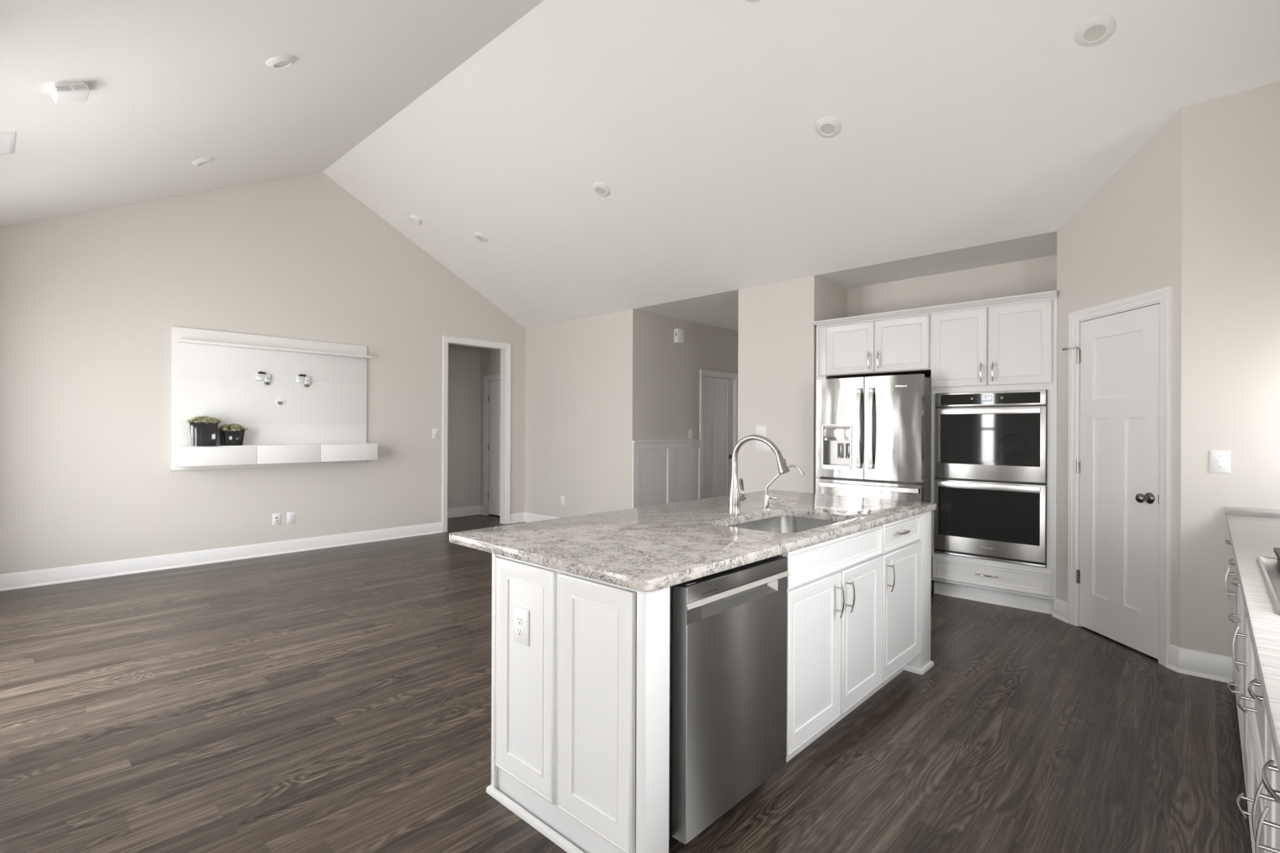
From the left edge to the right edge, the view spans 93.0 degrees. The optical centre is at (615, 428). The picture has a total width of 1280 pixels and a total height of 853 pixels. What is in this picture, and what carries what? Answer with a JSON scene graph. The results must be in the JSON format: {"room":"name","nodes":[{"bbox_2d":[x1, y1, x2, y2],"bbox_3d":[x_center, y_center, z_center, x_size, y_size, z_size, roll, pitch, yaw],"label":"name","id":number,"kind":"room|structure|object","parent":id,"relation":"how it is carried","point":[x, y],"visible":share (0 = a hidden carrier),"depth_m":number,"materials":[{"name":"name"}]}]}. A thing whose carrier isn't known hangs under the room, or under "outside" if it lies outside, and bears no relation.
{"room":"open-plan kitchen","nodes":[
{"label":"open-plan kitchen","id":0,"kind":"room"},
{"bbox_2d":[189,422,218,446],"bbox_3d":[-3.977,0.051,5.863,0.226,0.228,0.226,0,0,-33],"label":"pot","id":1,"kind":"object","parent":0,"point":[202,433],"depth_m":5.77,"materials":[{"name":"black ceramic"}]},
{"bbox_2d":[219,429,244,445],"bbox_3d":[-3.817,0.087,6.039,0.178,0.157,0.178,0,0,44],"label":"pot","id":2,"kind":"object","parent":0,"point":[228,437],"depth_m":5.98,"materials":[{"name":"black ceramic"}]},
{"bbox_2d":[0,172,525,574],"bbox_3d":[-3.361,-0.783,6.804,0.120,4.244,5.980,0,0,44],"label":"wall","id":3,"kind":"structure","parent":0,"point":[91,302],"depth_m":5.94,"materials":[{"name":"white paint"}]},
{"bbox_2d":[0,522,442,591],"bbox_3d":[-3.784,1.269,6.276,0.024,0.136,4.404,0,0,44],"label":"baseboard","id":4,"kind":"structure","parent":3,"relation":"attached to","point":[16,580],"depth_m":5.94,"materials":[{"name":"white paint"}]},
{"bbox_2d":[170,326,377,470],"bbox_3d":[-3.500,-0.286,6.399,0.250,1.372,1.909,0,0,44],"label":"wall panel","id":5,"kind":"object","parent":3,"relation":"attached to","point":[289,423],"depth_m":6.35,"materials":[{"name":"white laminate"}]},
{"bbox_2d":[186,415,221,446],"bbox_3d":[-3.973,0.018,5.859,0.283,0.294,0.268,0,0,-35],"label":"potted succulent","id":6,"kind":"object","parent":5,"relation":"on","point":[203,433],"visible":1,"depth_m":5.78,"materials":[{"name":"black ceramic"}]},
{"bbox_2d":[217,422,248,445],"bbox_3d":[-3.812,0.054,6.042,0.251,0.224,0.239,0,0,44],"label":"potted succulent","id":7,"kind":"object","parent":5,"relation":"on","point":[234,436],"visible":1,"depth_m":5.99,"materials":[{"name":"green plant"}]},
{"bbox_2d":[176,338,372,359],"bbox_3d":[-3.520,-0.837,6.440,0.101,0.024,1.859,0,0,44],"label":"shelf","id":8,"kind":"object","parent":5,"relation":"attached to","point":[200,343],"depth_m":6.35,"materials":[{"name":"white laminate"}]},
{"bbox_2d":[272,513,280,525],"bbox_3d":[-3.608,0.964,6.457,0.020,0.124,0.080,0,0,44],"label":"outlet","id":9,"kind":"object","parent":3,"relation":"attached to","point":[276,517],"visible":1,"depth_m":6.46,"materials":[{"name":"white plastic"}]},
{"bbox_2d":[287,511,294,524],"bbox_3d":[-3.513,0.962,6.563,0.009,0.124,0.078,0,0,44],"label":"wall outlet","id":10,"kind":"object","parent":3,"relation":"attached to","point":[291,515],"visible":1,"depth_m":6.56,"materials":[{"name":"white plastic"}]},
{"bbox_2d":[431,428,438,438],"bbox_3d":[-2.313,0.062,7.784,0.017,0.124,0.084,0,0,44],"label":"light switch","id":11,"kind":"object","parent":3,"relation":"attached to","point":[434,431],"visible":1,"depth_m":7.78,"materials":[{"name":"white plastic"}]},
{"bbox_2d":[441,335,511,532],"bbox_3d":[-1.913,0.069,8.278,0.140,2.551,1.063,0,0,44],"label":"door frame","id":12,"kind":"structure","parent":3,"relation":"attached to","point":[505,348],"depth_m":8.57,"materials":[{"name":"white paint"}]},
{"bbox_2d":[447,343,500,515],"bbox_3d":[-2.550,-0.073,8.519,1.110,2.830,3.050,0,0,44],"label":"wall","id":13,"kind":"structure","parent":0,"point":[468,366],"depth_m":9.38,"materials":[{"name":"white paint"}]},
{"bbox_2d":[447,505,483,518],"bbox_3d":[-2.968,1.272,8.652,0.094,0.136,2.464,0,0,44],"label":"baseboard","id":14,"kind":"structure","parent":13,"relation":"attached to","point":[471,510],"depth_m":9.36,"materials":[{"name":"white paint"}]},
{"bbox_2d":[483,374,500,515],"bbox_3d":[-1.716,0.262,9.176,0.922,2.166,0.070,0,0,44],"label":"door frame","id":15,"kind":"structure","parent":13,"relation":"attached to","point":[486,379],"depth_m":9.44,"materials":[{"name":"white paint"}]},
{"bbox_2d":[487,380,500,515],"bbox_3d":[-1.730,0.293,9.169,0.776,2.060,0.110,0,0,44],"label":"door","id":16,"kind":"structure","parent":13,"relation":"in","point":[494,397],"depth_m":9.35,"materials":[{"name":"white paint"}]},
{"bbox_2d":[0,514,1252,852],"bbox_3d":[-0.123,1.412,6.181,10.600,0.120,9.700,0,0,44],"label":"floor","id":17,"kind":"structure","parent":0,"point":[334,700],"depth_m":2.69,"materials":[{"name":"brown wood"}]},
{"bbox_2d":[486,553,670,852],"bbox_3d":[-0.154,0.905,2.021,0.789,0.893,0.123,0,0,44],"label":"island end panel","id":18,"kind":"object","parent":17,"relation":"on","point":[580,713],"visible":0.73,"depth_m":1.92,"materials":[{"name":"white paint"}]},
{"bbox_2d":[513,605,528,646],"bbox_3d":[-0.335,0.694,2.134,0.084,0.124,0.009,0,0,44],"label":"wall outlet","id":19,"kind":"object","parent":18,"relation":"attached to","point":[521,628],"visible":1,"depth_m":2.12,"materials":[{"name":"white plastic"}]},
{"bbox_2d":[516,626,522,636],"bbox_3d":[-0.337,0.713,2.132,0.033,0.033,0.003,0,0,44],"label":"socket","id":20,"kind":"object","parent":19,"relation":"attached to","point":[519,629],"depth_m":2.13,"materials":[{"name":"white plastic"}]},
{"bbox_2d":[516,616,523,625],"bbox_3d":[-0.337,0.674,2.132,0.033,0.033,0.003,0,0,44],"label":"socket","id":21,"kind":"object","parent":19,"relation":"attached to","point":[519,619],"depth_m":2.13,"materials":[{"name":"white plastic"}]},
{"bbox_2d":[668,555,789,848],"bbox_3d":[0.191,0.906,2.239,0.629,0.893,0.659,0,0,44],"label":"dishwasher","id":22,"kind":"object","parent":17,"relation":"on","point":[728,628],"visible":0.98,"depth_m":1.97,"materials":[{"name":"silver metal"}]},
{"bbox_2d":[815,326,834,493],"bbox_3d":[2.130,0.202,5.882,0.096,2.318,0.630,0,0,44],"label":"panel","id":23,"kind":"object","parent":17,"relation":"on","point":[818,377],"visible":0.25,"depth_m":5.68,"materials":[{"name":"white paint"}]},
{"bbox_2d":[778,524,882,762],"bbox_3d":[0.699,0.908,2.857,0.818,0.893,0.930,0,0,44],"label":"base cabinet","id":24,"kind":"object","parent":17,"relation":"on","point":[834,587],"visible":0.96,"depth_m":2.55,"materials":[{"name":"white paint"}]},
{"bbox_2d":[448,489,936,591],"bbox_3d":[0.587,0.441,2.961,1.073,0.035,2.525,0,0,44],"label":"countertop","id":25,"kind":"structure","parent":24,"relation":"on","point":[654,548],"depth_m":2.38,"materials":[{"name":"grey stone"}]},
{"bbox_2d":[728,434,790,513],"bbox_3d":[0.715,0.226,2.985,0.333,0.396,0.117,0,0,44],"label":"tap","id":26,"kind":"object","parent":25,"relation":"on","point":[735,497],"visible":1,"depth_m":3.04,"materials":[{"name":"silver metal"}]},
{"bbox_2d":[726,515,839,555],"bbox_3d":[0.791,0.549,2.835,0.462,0.180,0.754,0,0,44],"label":"sink","id":27,"kind":"object","parent":25,"relation":"in","point":[779,524],"visible":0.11,"depth_m":3.13,"materials":[{"name":"silver metal"}]},
{"bbox_2d":[762,464,804,509],"bbox_3d":[0.874,0.304,3.151,0.238,0.242,0.068,0,0,44],"label":"tap","id":28,"kind":"object","parent":25,"relation":"on","point":[767,499],"visible":0.98,"depth_m":3.20,"materials":[{"name":"silver metal"}]},
{"bbox_2d":[816,373,933,591],"bbox_3d":[2.364,0.463,5.370,0.881,1.797,0.893,0,0,44],"label":"refrigerator","id":29,"kind":"object","parent":17,"relation":"on","point":[873,433],"visible":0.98,"depth_m":5.02,"materials":[{"name":"grey metal"}]},
{"bbox_2d":[862,511,933,702],"bbox_3d":[1.296,0.911,3.469,0.818,0.893,0.776,0,0,44],"label":"base cabinet","id":30,"kind":"object","parent":17,"relation":"on","point":[906,555],"visible":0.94,"depth_m":3.19,"materials":[{"name":"white paint"}]},
{"bbox_2d":[930,298,1057,614],"bbox_3d":[3.096,0.205,4.901,0.844,2.318,0.685,0,0,44],"label":"tall cabinet","id":31,"kind":"object","parent":17,"relation":"on","point":[1008,347],"visible":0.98,"depth_m":4.64,"materials":[{"name":"white paint"}]},
{"bbox_2d":[934,389,1047,567],"bbox_3d":[3.048,0.364,4.871,0.753,1.301,0.594,0,0,44],"label":"double oven","id":32,"kind":"object","parent":31,"relation":"in","point":[991,447],"visible":1,"depth_m":4.66,"materials":[{"name":"silver metal"}]},
{"bbox_2d":[1224,539,1239,708],"bbox_3d":[3.216,0.931,2.756,0.635,0.867,0.855,0,0,44],"label":"base cabinet","id":33,"kind":"object","parent":17,"relation":"on","point":[1235,589],"visible":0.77,"depth_m":2.94,"materials":[{"name":"white paint"}]},
{"bbox_2d":[1227,559,1243,753],"bbox_3d":[2.757,0.930,2.286,0.635,0.867,0.456,0,0,44],"label":"base cabinet","id":34,"kind":"object","parent":17,"relation":"on","point":[1239,692],"visible":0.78,"depth_m":2.61,"materials":[{"name":"white paint"}]},
{"bbox_2d":[1231,577,1248,803],"bbox_3d":[2.443,0.928,1.964,0.635,0.867,0.438,0,0,44],"label":"base cabinet","id":35,"kind":"object","parent":17,"relation":"on","point":[1245,626],"visible":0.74,"depth_m":2.26,"materials":[{"name":"white paint"}]},
{"bbox_2d":[1236,628,1265,852],"bbox_3d":[2.003,0.927,1.513,0.635,0.867,0.818,0,0,44],"label":"base cabinet","id":36,"kind":"object","parent":17,"relation":"on","point":[1256,711],"visible":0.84,"depth_m":1.80,"materials":[{"name":"white paint"}]},
{"bbox_2d":[1248,679,1279,852],"bbox_3d":[1.402,0.924,0.897,0.635,0.867,0.900,0,0,44],"label":"base cabinet","id":37,"kind":"object","parent":17,"relation":"on","point":[1270,816],"visible":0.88,"depth_m":1.27,"materials":[{"name":"white paint"}]},
{"bbox_3d":[0.926,0.922,0.368,0.580,0.867,0.518,0,0,44],"label":"base cabinet","id":38,"kind":"object","parent":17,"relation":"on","visible":0},
{"bbox_2d":[1225,506,1279,777],"bbox_3d":[2.126,0.454,1.624,0.641,0.079,4.010,0,0,44],"label":"countertop","id":39,"kind":"structure","parent":38,"relation":"on","point":[1254,533],"depth_m":1.66,"materials":[{"name":"white stone"}]},
{"bbox_2d":[1256,547,1279,615],"bbox_3d":[2.110,0.430,1.614,0.523,0.052,0.917,0,0,44],"label":"cooktop","id":40,"kind":"object","parent":39,"relation":"in","point":[1269,567],"visible":1,"depth_m":1.86,"materials":[{"name":"silver metal"}]},
{"bbox_2d":[0,0,1279,331],"bbox_3d":[0.751,-2.203,5.336,8.050,1.631,9.610,0,0,44],"label":"ceiling","id":41,"kind":"structure","parent":0,"point":[971,132],"depth_m":4.27,"materials":[{"name":"white paint"}]},
{"bbox_2d":[0,130,16,155],"bbox_3d":[-3.576,-1.614,3.450,0.380,0.114,0.227,0,0,44],"label":"ceiling vent","id":42,"kind":"object","parent":41,"relation":"in","point":[7,139],"visible":1,"depth_m":3.49,"materials":[{"name":"white plastic"}]},
{"bbox_2d":[51,81,89,102],"bbox_3d":[-2.806,-1.731,3.123,0.147,0.100,0.140,0,0,44],"label":"alarm box","id":43,"kind":"object","parent":41,"relation":"attached to","point":[70,91],"visible":1,"depth_m":3.09,"materials":[{"name":"white plastic"}]},
{"bbox_2d":[56,84,87,90],"bbox_3d":[-2.806,-1.727,3.122,0.147,0.020,0.124,0,26,44],"label":"grille","id":44,"kind":"object","parent":43,"relation":"attached to","point":[59,87],"depth_m":3.07,"materials":[{"name":"grey plastic"}]},
{"bbox_2d":[191,157,214,165],"bbox_3d":[-3.416,-2.214,5.019,0.159,0.081,0.175,0,0,-34],"label":"recessed light","id":45,"kind":"object","parent":41,"relation":"in","point":[205,161],"visible":1,"depth_m":4.99,"materials":[{"name":"grey plastic"}]},
{"bbox_2d":[265,54,296,67],"bbox_3d":[-2.010,-2.206,3.639,0.159,0.081,0.175,0,0,-34],"label":"recessed light","id":46,"kind":"object","parent":41,"relation":"in","point":[282,60],"visible":1,"depth_m":3.61,"materials":[{"name":"grey plastic"}]},
{"bbox_2d":[409,214,422,225],"bbox_3d":[-2.323,-2.425,7.057,0.133,0.091,0.140,0,0,-24],"label":"smoke detector","id":47,"kind":"object","parent":41,"relation":"attached to","point":[415,220],"visible":1,"depth_m":7.02,"materials":[{"name":"white plastic"}]},
{"bbox_2d":[473,231,488,242],"bbox_3d":[-1.547,-2.199,6.964,0.157,0.082,0.176,0,0,-42],"label":"recessed light","id":48,"kind":"object","parent":41,"relation":"in","point":[480,237],"visible":1,"depth_m":6.94,"materials":[{"name":"white plastic"}]},
{"bbox_2d":[592,182,610,196],"bbox_3d":[-0.133,-2.198,5.571,0.157,0.082,0.176,0,0,-42],"label":"recessed light","id":49,"kind":"object","parent":41,"relation":"in","point":[600,188],"visible":1,"depth_m":5.55,"materials":[{"name":"grey plastic"}]},
{"bbox_2d":[746,0,759,2],"bbox_3d":[0.803,-2.588,3.554,0.157,0.082,0.176,0,0,-42],"label":"recessed light","id":50,"kind":"object","parent":41,"relation":"in","point":[750,1],"visible":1,"depth_m":3.62,"materials":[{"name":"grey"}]},
{"bbox_2d":[815,116,841,137],"bbox_3d":[1.484,-2.105,4.237,0.157,0.082,0.176,0,0,-42],"label":"recessed light","id":51,"kind":"object","parent":41,"relation":"in","point":[826,126],"visible":1,"depth_m":4.22,"materials":[{"name":"grey plastic"}]},
{"bbox_2d":[1074,13,1116,46],"bbox_3d":[2.533,-2.103,3.207,0.157,0.082,0.176,0,0,-42],"label":"recessed light","id":52,"kind":"object","parent":41,"relation":"in","point":[1095,29],"visible":1,"depth_m":3.19,"materials":[{"name":"grey plastic"}]},
{"bbox_2d":[639,310,737,440],"bbox_3d":[1.788,-0.057,8.472,2.529,2.833,3.600,0,0,44],"label":"wall","id":53,"kind":"structure","parent":0,"point":[669,371],"depth_m":7.91,"materials":[{"name":"white paint"}]},
{"bbox_2d":[632,440,701,508],"bbox_3d":[0.682,0.751,7.811,0.034,1.208,1.354,0,0,44],"label":"wainscot","id":54,"kind":"structure","parent":53,"relation":"attached to","point":[664,471],"depth_m":7.79,"materials":[{"name":"white paint"}]},
{"bbox_2d":[674,328,684,343],"bbox_3d":[0.827,-1.214,7.931,0.063,0.178,0.119,0,0,44],"label":"door chime","id":55,"kind":"object","parent":53,"relation":"attached to","point":[678,333],"visible":1,"depth_m":7.90,"materials":[{"name":"white plastic"}]},
{"bbox_2d":[688,429,692,438],"bbox_3d":[1.009,0.072,8.155,0.017,0.120,0.080,0,0,44],"label":"light switch","id":56,"kind":"object","parent":53,"relation":"attached to","point":[690,431],"visible":1,"depth_m":8.15,"materials":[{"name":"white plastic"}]},
{"bbox_2d":[702,376,733,498],"bbox_3d":[1.467,0.307,8.659,0.110,2.074,0.804,0,0,44],"label":"door","id":57,"kind":"structure","parent":53,"relation":"in","point":[717,414],"depth_m":8.68,"materials":[{"name":"white paint"}]},
{"bbox_2d":[699,368,737,499],"bbox_3d":[1.469,0.273,8.662,0.070,2.171,0.954,0,0,44],"label":"door frame","id":58,"kind":"structure","parent":53,"relation":"attached to","point":[703,373],"depth_m":8.55,"materials":[{"name":"white paint"}]},
{"bbox_2d":[524,254,1057,517],"bbox_3d":[1.287,-0.059,6.875,6.440,2.833,0.854,0,0,44],"label":"wall","id":59,"kind":"structure","parent":0,"point":[582,403],"depth_m":6.26,"materials":[{"name":"white paint"}]},
{"bbox_2d":[510,511,560,524],"bbox_3d":[0.173,1.285,7.171,4.440,0.136,0.269,0,0,44],"label":"baseboard","id":60,"kind":"structure","parent":59,"relation":"attached to","point":[519,517],"depth_m":8.67,"materials":[{"name":"white paint"}]},
{"bbox_2d":[560,496,564,505],"bbox_3d":[-0.730,0.977,8.235,0.080,0.118,0.009,0,0,44],"label":"wall outlet","id":61,"kind":"object","parent":59,"relation":"attached to","point":[562,498],"visible":1,"depth_m":8.23,"materials":[{"name":"white plastic"}]},
{"bbox_2d":[755,425,766,436],"bbox_3d":[1.458,0.021,6.101,0.120,0.118,0.014,0,0,44],"label":"light switch","id":62,"kind":"object","parent":59,"relation":"attached to","point":[761,430],"visible":0.96,"depth_m":6.10,"materials":[{"name":"white plastic"}]},
{"bbox_2d":[755,440,770,452],"bbox_3d":[1.473,0.170,6.086,0.165,0.118,0.014,0,0,44],"label":"light switch","id":63,"kind":"object","parent":59,"relation":"attached to","point":[760,446],"visible":0.87,"depth_m":6.09,"materials":[{"name":"white plastic"}]},
{"bbox_2d":[818,314,931,378],"bbox_3d":[2.447,-0.720,5.537,0.974,0.472,0.685,0,0,44],"label":"upper cabinet","id":64,"kind":"object","parent":59,"relation":"attached to","point":[900,345],"visible":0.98,"depth_m":5.29,"materials":[{"name":"white paint"}]},
{"bbox_2d":[810,290,1057,327],"bbox_3d":[2.656,-0.970,5.182,1.876,0.054,0.464,0,0,44],"label":"crown molding","id":65,"kind":"structure","parent":64,"relation":"on","point":[1053,295],"depth_m":4.90,"materials":[{"name":"white paint"}]},
{"bbox_2d":[1056,107,1182,647],"bbox_3d":[3.244,-0.235,3.907,0.110,3.201,1.005,0,0,2],"label":"wall","id":66,"kind":"structure","parent":0,"point":[1125,241],"depth_m":3.74,"materials":[{"name":"white paint"}]},
{"bbox_2d":[1062,303,1159,659],"bbox_3d":[3.171,0.309,3.913,0.110,2.084,0.728,0,0,2],"label":"door","id":67,"kind":"structure","parent":66,"relation":"in","point":[1117,466],"depth_m":3.83,"materials":[{"name":"white paint"}]},
{"bbox_2d":[1067,286,1171,666],"bbox_3d":[3.200,0.276,3.866,0.070,2.178,0.796,0,0,2],"label":"door frame","id":68,"kind":"structure","parent":66,"relation":"attached to","point":[1162,296],"depth_m":3.59,"materials":[{"name":"white paint"}]},
{"bbox_2d":[1052,598,1232,683],"bbox_3d":[3.179,1.297,3.822,0.158,0.136,1.174,0,0,-6],"label":"baseboard","id":69,"kind":"structure","parent":66,"relation":"attached to","point":[1215,667],"depth_m":3.35,"materials":[{"name":"white paint"}]},
{"bbox_2d":[1180,80,1279,683],"bbox_3d":[3.552,-0.234,3.122,0.937,3.201,0.120,0,0,44],"label":"wall","id":70,"kind":"structure","parent":0,"point":[1230,280],"depth_m":3.28,"materials":[{"name":"white paint"}]},
{"bbox_2d":[1209,450,1230,473],"bbox_3d":[3.278,0.179,3.292,0.080,0.122,0.017,0,0,44],"label":"light switch","id":71,"kind":"object","parent":70,"relation":"attached to","point":[1220,460],"visible":1,"depth_m":3.29,"materials":[{"name":"white plastic"}]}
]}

